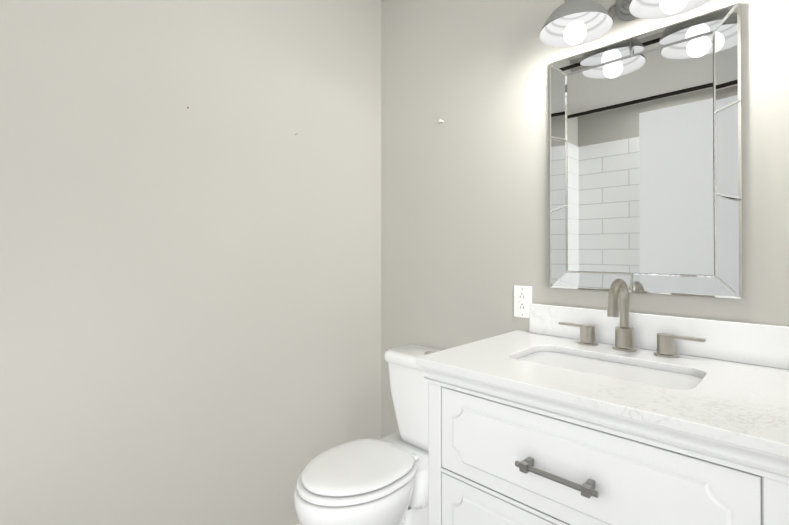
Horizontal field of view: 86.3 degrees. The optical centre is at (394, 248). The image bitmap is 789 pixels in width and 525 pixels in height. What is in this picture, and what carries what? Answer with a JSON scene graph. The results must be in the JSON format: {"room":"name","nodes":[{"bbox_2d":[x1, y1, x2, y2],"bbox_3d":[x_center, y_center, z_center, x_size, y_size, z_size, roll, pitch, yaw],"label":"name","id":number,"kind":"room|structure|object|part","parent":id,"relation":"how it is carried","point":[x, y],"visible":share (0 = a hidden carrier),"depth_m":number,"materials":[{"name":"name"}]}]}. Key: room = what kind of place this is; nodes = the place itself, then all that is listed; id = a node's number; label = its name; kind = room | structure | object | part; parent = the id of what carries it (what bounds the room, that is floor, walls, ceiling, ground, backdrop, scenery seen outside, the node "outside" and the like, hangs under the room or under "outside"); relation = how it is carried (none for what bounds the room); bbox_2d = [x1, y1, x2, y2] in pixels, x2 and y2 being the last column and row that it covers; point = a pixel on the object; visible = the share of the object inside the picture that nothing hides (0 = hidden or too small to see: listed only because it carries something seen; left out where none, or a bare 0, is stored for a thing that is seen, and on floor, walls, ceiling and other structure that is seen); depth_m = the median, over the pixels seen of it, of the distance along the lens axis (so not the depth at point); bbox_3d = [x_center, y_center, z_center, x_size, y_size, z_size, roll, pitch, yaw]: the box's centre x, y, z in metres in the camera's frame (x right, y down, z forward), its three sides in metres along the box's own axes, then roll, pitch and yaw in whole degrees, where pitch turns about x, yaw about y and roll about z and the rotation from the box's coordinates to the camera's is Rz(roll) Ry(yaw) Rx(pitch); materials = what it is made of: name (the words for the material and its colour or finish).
{"room":"bathroom","nodes":[
{"label":"bathroom","id":0,"kind":"room"},
{"bbox_2d":[0,0,380,524],"bbox_3d":[-0.975,-0.015,1.184,0.100,2.395,2.700,0,-1,44],"label":"wall","id":1,"kind":"structure","parent":0,"point":[189,335],"depth_m":1.40,"materials":[{"name":"paint"}]},
{"bbox_2d":[381,0,788,437],"bbox_3d":[0.528,-0.012,1.532,1.560,2.395,0.100,0,-1,44],"label":"wall","id":2,"kind":"structure","parent":0,"point":[465,216],"depth_m":1.62,"materials":[{"name":"paint"}]},
{"bbox_2d":[514,285,531,317],"bbox_3d":[0.462,0.191,1.519,0.070,0.114,0.008,0,-1,44],"label":"electrical outlet","id":3,"kind":"object","parent":2,"relation":"attached to","point":[522,298],"visible":0.96,"depth_m":1.52,"materials":[{"name":"white plastic"}]},
{"bbox_2d":[539,0,708,46],"bbox_3d":[0.637,-0.713,1.161,0.438,0.254,0.281,0,-1,44],"label":"sconce","id":4,"kind":"object","parent":2,"relation":"attached to","point":[569,23],"visible":1,"depth_m":1.19,"materials":[{"name":"grey glass"}]},
{"bbox_3d":[0.521,-0.623,1.215,0.062,0.062,0.062,0,-1,44],"label":"bulb","id":5,"kind":"part","parent":4,"relation":"part of","materials":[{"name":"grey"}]},
{"bbox_3d":[0.521,-0.701,1.215,0.196,0.144,0.196,0,-1,44],"label":"lamp shade","id":6,"kind":"part","parent":4,"relation":"part of","materials":[{"name":"grey glass"}]},
{"bbox_3d":[0.694,-0.696,1.046,0.196,0.144,0.196,0,-1,44],"label":"lamp shade","id":7,"kind":"part","parent":4,"relation":"part of","materials":[{"name":"grey glass"}]},
{"bbox_3d":[0.694,-0.618,1.046,0.062,0.062,0.062,0,-1,44],"label":"bulb","id":8,"kind":"part","parent":4,"relation":"part of","materials":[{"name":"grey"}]},
{"bbox_2d":[550,2,742,298],"bbox_3d":[0.715,-0.252,1.262,0.504,0.762,0.024,0,-1,44],"label":"mirror","id":9,"kind":"object","parent":2,"relation":"attached to","point":[646,162],"visible":0.98,"depth_m":1.22,"materials":[{"name":"grey mirror"}]},
{"bbox_2d":[529,303,788,369],"bbox_3d":[0.736,0.242,1.239,0.714,0.103,0.020,0,-1,44],"label":"backsplash","id":10,"kind":"structure","parent":2,"relation":"attached to","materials":[{"name":"stone"}]},
{"bbox_3d":[-0.381,1.229,0.595,1.760,0.100,2.700,0,-1,44],"label":"floor","id":11,"kind":"structure","parent":0,"visible":0},
{"bbox_2d":[294,345,441,524],"bbox_3d":[-0.036,0.799,1.518,0.379,0.773,0.685,0,-1,44],"label":"toilet","id":12,"kind":"object","parent":11,"relation":"on","point":[371,481],"visible":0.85,"depth_m":1.44,"materials":[{"name":"ceramic"}]},
{"bbox_3d":[-0.126,0.754,1.452,0.340,0.046,0.443,0,-1,44],"label":"seat","id":13,"kind":"part","parent":12,"relation":"part of","materials":[{"name":"plastic"}]},
{"bbox_3d":[0.141,0.619,1.689,0.344,0.317,0.184,0,-1,44],"label":"tank","id":14,"kind":"part","parent":12,"relation":"part of","materials":[{"name":"ceramic"}]},
{"bbox_3d":[0.139,0.440,1.688,0.364,0.040,0.200,0,-1,44],"label":"tank lid","id":15,"kind":"part","parent":12,"relation":"part of","materials":[{"name":"ceramic"}]},
{"bbox_2d":[416,278,788,524],"bbox_3d":[0.521,0.632,1.056,0.770,1.100,0.578,0,-1,44],"label":"bathroom vanity","id":16,"kind":"object","parent":11,"relation":"on","point":[612,414],"visible":1,"depth_m":0.93,"materials":[{"name":"paint"}]},
{"bbox_2d":[416,330,788,457],"bbox_3d":[0.527,0.302,1.065,0.770,0.020,0.559,0,-1,44],"label":"countertop","id":17,"kind":"structure","parent":16,"relation":"on","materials":[{"name":"stone"}]},
{"bbox_2d":[558,278,705,357],"bbox_3d":[0.642,0.188,1.201,0.384,0.210,0.146,0,-1,44],"label":"faucet","id":18,"kind":"object","parent":17,"relation":"on","point":[611,332],"depth_m":1.22,"materials":[{"name":"silver metal"}]},
{"bbox_3d":[0.530,0.335,1.067,0.750,0.046,0.552,0,-1,44],"label":"moulding","id":19,"kind":"part","parent":16,"relation":"part of","materials":[{"name":"paint"}]}
]}

